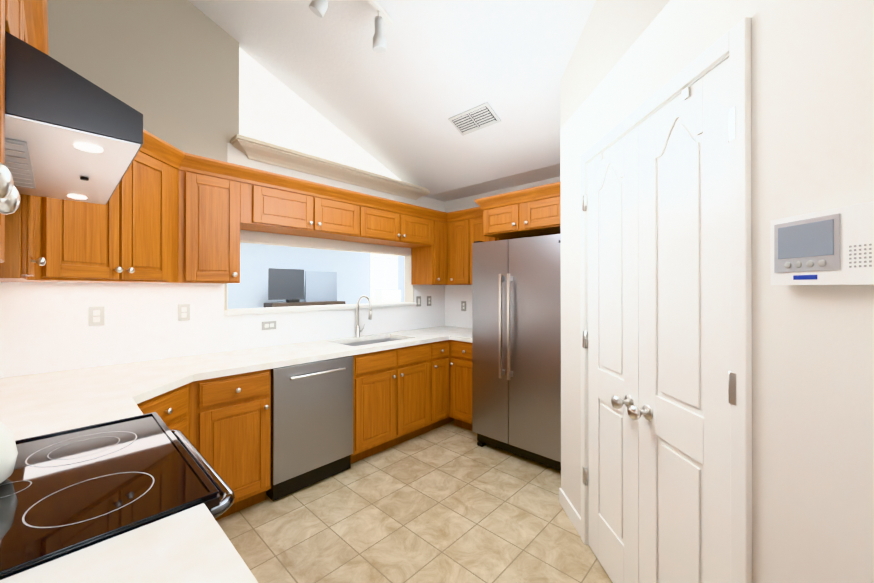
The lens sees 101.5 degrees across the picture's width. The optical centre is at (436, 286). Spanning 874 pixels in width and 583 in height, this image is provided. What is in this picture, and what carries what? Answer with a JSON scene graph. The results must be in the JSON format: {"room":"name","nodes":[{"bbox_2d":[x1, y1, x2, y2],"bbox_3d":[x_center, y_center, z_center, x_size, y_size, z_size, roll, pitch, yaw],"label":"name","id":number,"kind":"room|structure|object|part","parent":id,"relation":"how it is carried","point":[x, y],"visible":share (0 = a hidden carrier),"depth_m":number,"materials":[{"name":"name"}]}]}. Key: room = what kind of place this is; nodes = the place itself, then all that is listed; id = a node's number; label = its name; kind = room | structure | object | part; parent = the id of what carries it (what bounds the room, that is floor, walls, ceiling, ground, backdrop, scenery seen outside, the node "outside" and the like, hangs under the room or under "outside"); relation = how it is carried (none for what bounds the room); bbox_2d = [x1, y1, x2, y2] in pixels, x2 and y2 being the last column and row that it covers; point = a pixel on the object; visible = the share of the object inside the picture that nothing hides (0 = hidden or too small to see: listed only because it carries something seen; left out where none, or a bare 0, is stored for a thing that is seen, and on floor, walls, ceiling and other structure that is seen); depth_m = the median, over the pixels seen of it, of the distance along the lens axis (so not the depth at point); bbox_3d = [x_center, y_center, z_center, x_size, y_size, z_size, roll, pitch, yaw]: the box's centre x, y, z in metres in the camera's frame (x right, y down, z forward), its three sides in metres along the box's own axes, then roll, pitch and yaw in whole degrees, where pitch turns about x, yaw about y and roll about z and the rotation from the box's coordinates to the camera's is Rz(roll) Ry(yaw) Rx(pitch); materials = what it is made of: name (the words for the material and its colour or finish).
{"room":"kitchen","nodes":[
{"label":"kitchen","id":0,"kind":"room"},
{"bbox_2d":[0,503,257,582],"bbox_3d":[0.894,0.496,-0.967,4.463,0.040,0.633,0,0,43],"label":"countertop","id":1,"kind":"structure","parent":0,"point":[192,545],"depth_m":0.63,"materials":[{"name":"stone"}]},
{"bbox_2d":[6,0,444,377],"bbox_3d":[-1.591,-0.750,2.728,0.140,4.300,5.020,0,0,43],"label":"wall","id":2,"kind":"structure","parent":0,"point":[186,76],"depth_m":2.53,"materials":[{"name":"beige paint"}]},
{"bbox_2d":[178,304,189,320],"bbox_3d":[-1.738,0.179,2.452,0.008,0.115,0.070,0,0,43],"label":"outlet","id":3,"kind":"object","parent":2,"relation":"attached to","point":[183,309],"depth_m":2.45,"materials":[{"name":"grey plastic"}]},
{"bbox_2d":[0,282,443,377],"bbox_3d":[-1.157,0.223,3.080,0.005,0.524,3.666,0,0,43],"label":"backsplash","id":4,"kind":"structure","parent":2,"relation":"attached to","point":[45,327],"depth_m":2.30,"materials":[{"name":"white paint"}]},
{"bbox_2d":[88,306,104,325],"bbox_3d":[-2.035,0.179,2.134,0.008,0.115,0.070,0,0,43],"label":"outlet","id":5,"kind":"object","parent":4,"relation":"attached to","point":[96,315],"depth_m":2.13,"materials":[{"name":"grey plastic"}]},
{"bbox_2d":[262,321,276,329],"bbox_3d":[-1.348,0.316,2.867,0.008,0.070,0.115,0,0,43],"label":"outlet","id":6,"kind":"object","parent":2,"relation":"attached to","point":[266,325],"depth_m":2.87,"materials":[{"name":"grey plastic"}]},
{"bbox_2d":[244,183,367,241],"bbox_3d":[-1.095,-0.580,2.889,0.346,0.300,1.013,0,0,43],"label":"upper cabinet","id":7,"kind":"object","parent":2,"relation":"attached to","point":[266,209],"depth_m":2.74,"materials":[{"name":"brown wood"}]},
{"bbox_2d":[224,302,416,314],"bbox_3d":[-0.968,0.197,3.389,0.230,0.030,1.920,0,0,43],"label":"sill","id":8,"kind":"structure","parent":2,"relation":"attached to","point":[278,309],"depth_m":3.10,"materials":[{"name":"white stone"}]},
{"bbox_2d":[230,134,429,199],"bbox_3d":[-0.870,-1.041,3.434,0.344,0.115,2.035,0,0,43],"label":"ledge","id":9,"kind":"object","parent":2,"relation":"attached to","point":[250,148],"visible":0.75,"depth_m":3.12,"materials":[{"name":"beige paint"}]},
{"bbox_2d":[352,207,435,247],"bbox_3d":[-0.498,-0.578,3.525,0.346,0.300,0.982,0,0,43],"label":"upper cabinet","id":10,"kind":"object","parent":2,"relation":"attached to","point":[388,228],"depth_m":3.45,"materials":[{"name":"brown wood"}]},
{"bbox_2d":[416,296,420,306],"bbox_3d":[-0.208,0.174,4.081,0.009,0.115,0.070,0,0,43],"label":"outlet","id":11,"kind":"object","parent":2,"relation":"attached to","point":[418,298],"depth_m":4.07,"materials":[{"name":"grey plastic"}]},
{"bbox_2d":[411,221,443,284],"bbox_3d":[-0.089,-0.372,3.961,0.346,0.710,0.215,0,0,43],"label":"upper cabinet","id":12,"kind":"object","parent":2,"relation":"attached to","point":[427,264],"depth_m":3.85,"materials":[{"name":"brown wood"}]},
{"bbox_2d":[427,296,430,305],"bbox_3d":[-0.092,0.174,4.205,0.008,0.115,0.070,0,0,43],"label":"outlet","id":13,"kind":"object","parent":2,"relation":"attached to","point":[428,297],"depth_m":4.20,"materials":[{"name":"grey plastic"}]},
{"bbox_2d":[227,242,403,308],"bbox_3d":[-3.214,-0.739,7.254,0.100,4.300,9.600,0,0,43],"label":"wall","id":14,"kind":"structure","parent":0,"point":[257,261],"depth_m":7.58,"materials":[{"name":"blue"}]},
{"bbox_2d":[370,253,400,302],"bbox_3d":[-1.247,-0.194,9.055,0.298,1.260,0.880,0,0,43],"label":"window","id":15,"kind":"structure","parent":14,"relation":"in","point":[383,278],"depth_m":9.03,"materials":[{"name":"white"}]},
{"bbox_2d":[188,0,595,201],"bbox_3d":[0.797,-2.017,3.493,11.100,1.938,9.400,0,0,43],"label":"ceiling","id":16,"kind":"structure","parent":0,"point":[415,86],"depth_m":2.59,"materials":[{"name":"white paint"}]},
{"bbox_2d":[309,0,393,52],"bbox_3d":[-0.471,-1.628,2.021,0.410,0.404,0.544,0,0,43],"label":"track spotlight","id":17,"kind":"object","parent":16,"relation":"attached to","point":[318,8],"visible":1,"depth_m":2.12,"materials":[{"name":"white metal"}]},
{"bbox_2d":[448,102,500,135],"bbox_3d":[0.293,-1.315,2.823,0.380,0.086,0.190,0,0,43],"label":"ceiling vent","id":18,"kind":"object","parent":16,"relation":"in","point":[479,117],"visible":1,"depth_m":2.80,"materials":[{"name":"white metal"}]},
{"bbox_2d":[216,421,612,582],"bbox_3d":[0.797,1.427,3.485,11.100,0.050,9.400,0,0,43],"label":"floor","id":19,"kind":"structure","parent":0,"point":[450,502],"depth_m":2.10,"materials":[{"name":"tile"}]},
{"bbox_2d":[0,412,234,579],"bbox_3d":[-0.980,0.932,0.859,0.761,0.926,0.722,0,0,43],"label":"range","id":20,"kind":"object","parent":19,"relation":"on","point":[65,492],"visible":0.83,"depth_m":0.85,"materials":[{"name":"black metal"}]},
{"bbox_2d":[0,422,17,482],"bbox_3d":[-1.116,0.360,0.809,0.216,0.227,0.216,0,0,43],"label":"kettle","id":21,"kind":"object","parent":20,"relation":"on","point":[8,452],"visible":1,"depth_m":0.85,"materials":[{"name":"white ceramic"}]},
{"bbox_2d":[137,381,232,519],"bbox_3d":[-1.651,0.961,1.625,1.260,0.872,0.895,0,0,43],"label":"base cabinet","id":22,"kind":"object","parent":19,"relation":"on","point":[205,419],"depth_m":2.00,"materials":[{"name":"brown wood"}]},
{"bbox_2d":[0,370,210,439],"bbox_3d":[-1.420,0.502,1.403,0.619,0.040,0.923,0,0,43],"label":"countertop","id":23,"kind":"structure","parent":22,"relation":"on","point":[26,415],"depth_m":1.45,"materials":[{"name":"stone"}]},
{"bbox_2d":[197,369,270,512],"bbox_3d":[-1.427,0.963,2.329,0.619,0.872,0.439,0,0,43],"label":"base cabinet","id":24,"kind":"object","parent":19,"relation":"on","point":[249,393],"depth_m":2.19,"materials":[{"name":"brown wood"}]},
{"bbox_2d":[264,301,345,307],"bbox_3d":[-2.571,0.861,7.058,0.400,1.100,1.500,0,0,43],"label":"tv stand","id":25,"kind":"object","parent":19,"relation":"on","point":[284,304],"visible":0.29,"depth_m":6.82,"materials":[{"name":"brown wood"}]},
{"bbox_2d":[268,268,336,302],"bbox_3d":[-2.584,-0.010,7.039,0.190,0.638,1.450,0,0,43],"label":"tv","id":26,"kind":"object","parent":25,"relation":"on","point":[287,285],"visible":0.98,"depth_m":6.91,"materials":[{"name":"grey"}]},
{"bbox_2d":[266,356,352,500],"bbox_3d":[-1.047,0.966,2.692,0.657,0.868,0.602,0,0,43],"label":"dishwasher","id":27,"kind":"object","parent":19,"relation":"on","point":[311,423],"visible":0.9,"depth_m":2.46,"materials":[{"name":"grey metal"}]},
{"bbox_2d":[351,356,428,463],"bbox_3d":[-0.572,1.074,3.241,0.619,0.655,0.841,0,0,43],"label":"base cabinet","id":28,"kind":"object","parent":19,"relation":"on","point":[400,395],"depth_m":2.97,"materials":[{"name":"brown wood"}]},
{"bbox_2d":[385,340,452,430],"bbox_3d":[-0.165,0.966,3.623,0.690,0.872,0.273,0,0,43],"label":"base cabinet","id":29,"kind":"object","parent":19,"relation":"on","point":[439,355],"depth_m":3.41,"materials":[{"name":"brown wood"}]},
{"bbox_2d":[453,340,471,430],"bbox_3d":[0.454,0.966,3.604,0.418,0.872,0.677,0,0,43],"label":"base cabinet","id":30,"kind":"object","parent":19,"relation":"on","point":[462,351],"depth_m":3.43,"materials":[{"name":"brown wood"}]},
{"bbox_2d":[0,326,471,397],"bbox_3d":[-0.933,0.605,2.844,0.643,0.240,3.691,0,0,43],"label":"countertop","id":31,"kind":"structure","parent":30,"relation":"on","point":[220,364],"depth_m":2.31,"materials":[{"name":"stone"}]},
{"bbox_2d":[355,295,371,336],"bbox_3d":[-0.677,0.285,3.385,0.251,0.402,0.098,0,0,43],"label":"faucet","id":32,"kind":"object","parent":31,"relation":"on","point":[358,330],"visible":1,"depth_m":3.42,"materials":[{"name":"silver metal"}]},
{"bbox_2d":[452,330,471,342],"bbox_3d":[0.488,0.507,3.612,0.378,0.040,0.628,0,0,43],"label":"countertop","id":33,"kind":"structure","parent":30,"relation":"on","point":[467,336],"depth_m":3.46,"materials":[{"name":"stone"}]},
{"bbox_2d":[472,234,560,470],"bbox_3d":[0.885,0.503,3.086,0.906,1.795,0.841,0,0,43],"label":"fridge","id":34,"kind":"object","parent":19,"relation":"on","point":[516,346],"visible":0.77,"depth_m":2.82,"materials":[{"name":"grey metal"}]},
{"bbox_2d":[445,176,560,328],"bbox_3d":[1.652,-0.749,3.045,4.156,4.300,0.120,0,0,43],"label":"wall","id":35,"kind":"structure","parent":0,"point":[460,204],"depth_m":4.05,"materials":[{"name":"white paint"}]},
{"bbox_2d":[444,285,471,327],"bbox_3d":[0.467,0.225,4.067,0.986,0.524,0.004,0,0,43],"label":"backsplash","id":36,"kind":"structure","parent":35,"relation":"attached to","point":[453,294],"depth_m":4.27,"materials":[{"name":"white paint"}]},
{"bbox_2d":[461,301,465,310],"bbox_3d":[0.314,0.234,4.201,0.070,0.115,0.008,0,0,43],"label":"outlet","id":37,"kind":"object","parent":36,"relation":"attached to","point":[463,303],"depth_m":4.20,"materials":[{"name":"grey plastic"}]},
{"bbox_2d":[468,217,496,284],"bbox_3d":[0.558,-0.373,3.740,0.419,0.710,0.346,0,0,43],"label":"upper cabinet","id":38,"kind":"object","parent":35,"relation":"attached to","point":[478,238],"depth_m":3.63,"materials":[{"name":"brown wood"}]},
{"bbox_2d":[520,196,560,235],"bbox_3d":[1.110,-0.599,3.041,0.534,0.260,0.611,0,0,43],"label":"upper cabinet","id":39,"kind":"object","parent":35,"relation":"attached to","point":[542,217],"depth_m":2.90,"materials":[{"name":"brown wood"}]},
{"bbox_2d":[561,0,873,582],"bbox_3d":[0.907,-0.754,0.947,0.120,4.300,2.750,0,0,-2],"label":"wall","id":40,"kind":"structure","parent":0,"point":[812,106],"depth_m":0.86,"materials":[{"name":"white paint"}]},
{"bbox_2d":[559,488,580,535],"bbox_3d":[0.802,1.351,2.147,0.241,0.095,0.241,0,0,43],"label":"baseboard","id":41,"kind":"structure","parent":40,"relation":"attached to","point":[573,515],"depth_m":2.06,"materials":[{"name":"white wood"}]},
{"bbox_2d":[588,127,638,582],"bbox_3d":[0.832,0.364,1.690,0.342,2.050,0.364,0,0,43],"label":"pantry door","id":42,"kind":"structure","parent":40,"relation":"in","point":[613,310],"depth_m":1.66,"materials":[{"name":"white wood"}]},
{"bbox_2d":[582,57,735,582],"bbox_3d":[0.820,0.364,1.469,0.698,2.050,0.696,0,0,43],"label":"pantry door","id":43,"kind":"structure","parent":40,"relation":"in","point":[681,413],"depth_m":1.20,"materials":[{"name":"white wood"}]},
{"bbox_3d":[0.819,0.207,1.471,0.018,1.729,0.966,0,0,-2],"label":"door hinges","id":44,"kind":"part","parent":43,"relation":"part of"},
{"bbox_2d":[580,17,751,582],"bbox_3d":[0.881,0.336,1.472,0.138,2.121,1.026,0,0,-2],"label":"door frame","id":45,"kind":"structure","parent":40,"relation":"attached to","point":[734,43],"depth_m":0.99,"materials":[{"name":"white wood"}]},
{"bbox_2d":[770,201,873,284],"bbox_3d":[0.833,-0.082,0.767,0.036,0.158,0.216,0,0,-2],"label":"intercom","id":46,"kind":"object","parent":40,"relation":"attached to","point":[834,246],"visible":1,"depth_m":0.75,"materials":[{"name":"white plastic"}]},
{"bbox_3d":[-0.035,-0.758,-0.611,6.700,4.300,0.120,0,0,43],"label":"wall","id":47,"kind":"structure","parent":0,"visible":0},
{"bbox_2d":[0,0,19,279],"bbox_3d":[-0.493,-0.382,0.148,0.926,0.710,0.346,0,0,43],"label":"upper cabinet","id":48,"kind":"object","parent":47,"relation":"attached to","point":[9,9],"depth_m":0.56,"materials":[{"name":"brown wood"}]},
{"bbox_2d":[5,31,142,204],"bbox_3d":[-1.048,-0.354,0.790,0.758,0.154,0.522,0,0,43],"label":"range hood","id":49,"kind":"object","parent":48,"relation":"attached to","point":[70,134],"visible":1,"depth_m":0.69,"materials":[{"name":"grey metal"}]},
{"bbox_2d":[0,194,39,281],"bbox_3d":[-1.517,-0.379,1.109,0.358,0.710,0.346,0,0,43],"label":"upper cabinet","id":50,"kind":"object","parent":47,"relation":"attached to","point":[29,205],"depth_m":1.14,"materials":[{"name":"brown wood"}]},
{"bbox_2d":[20,0,27,42],"bbox_3d":[-1.108,-0.585,0.726,0.762,0.300,0.346,0,0,43],"label":"upper cabinet","id":51,"kind":"object","parent":47,"relation":"attached to","point":[23,30],"depth_m":0.86,"materials":[{"name":"brown wood"}]},
{"bbox_2d":[40,151,207,282],"bbox_3d":[-1.788,-0.378,1.743,0.904,0.710,0.911,0,0,43],"label":"upper cabinet","id":52,"kind":"object","parent":47,"relation":"attached to","point":[153,220],"depth_m":1.83,"materials":[{"name":"brown wood"}]},
{"bbox_2d":[208,176,243,283],"bbox_3d":[-1.561,-0.376,2.392,0.346,0.710,0.347,0,0,43],"label":"upper cabinet","id":53,"kind":"object","parent":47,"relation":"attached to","point":[225,196],"depth_m":2.33,"materials":[{"name":"brown wood"}]},
{"bbox_2d":[444,218,475,284],"bbox_3d":[0.337,-0.372,3.908,0.385,0.710,0.402,0,0,43],"label":"upper cabinet","id":54,"kind":"object","parent":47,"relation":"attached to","point":[459,236],"depth_m":3.81,"materials":[{"name":"brown wood"}]},
{"bbox_2d":[23,0,560,222],"bbox_3d":[1.285,-0.757,0.770,6.065,0.095,3.030,0,0,43],"label":"crown molding","id":55,"kind":"structure","parent":54,"relation":"attached to","point":[153,146],"depth_m":2.57,"materials":[{"name":"brown wood"}]},
{"bbox_2d":[480,203,534,239],"bbox_3d":[0.768,-0.599,3.362,0.405,0.260,0.611,0,0,43],"label":"upper cabinet","id":56,"kind":"object","parent":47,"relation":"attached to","point":[498,223],"depth_m":3.17,"materials":[{"name":"brown wood"}]}
]}

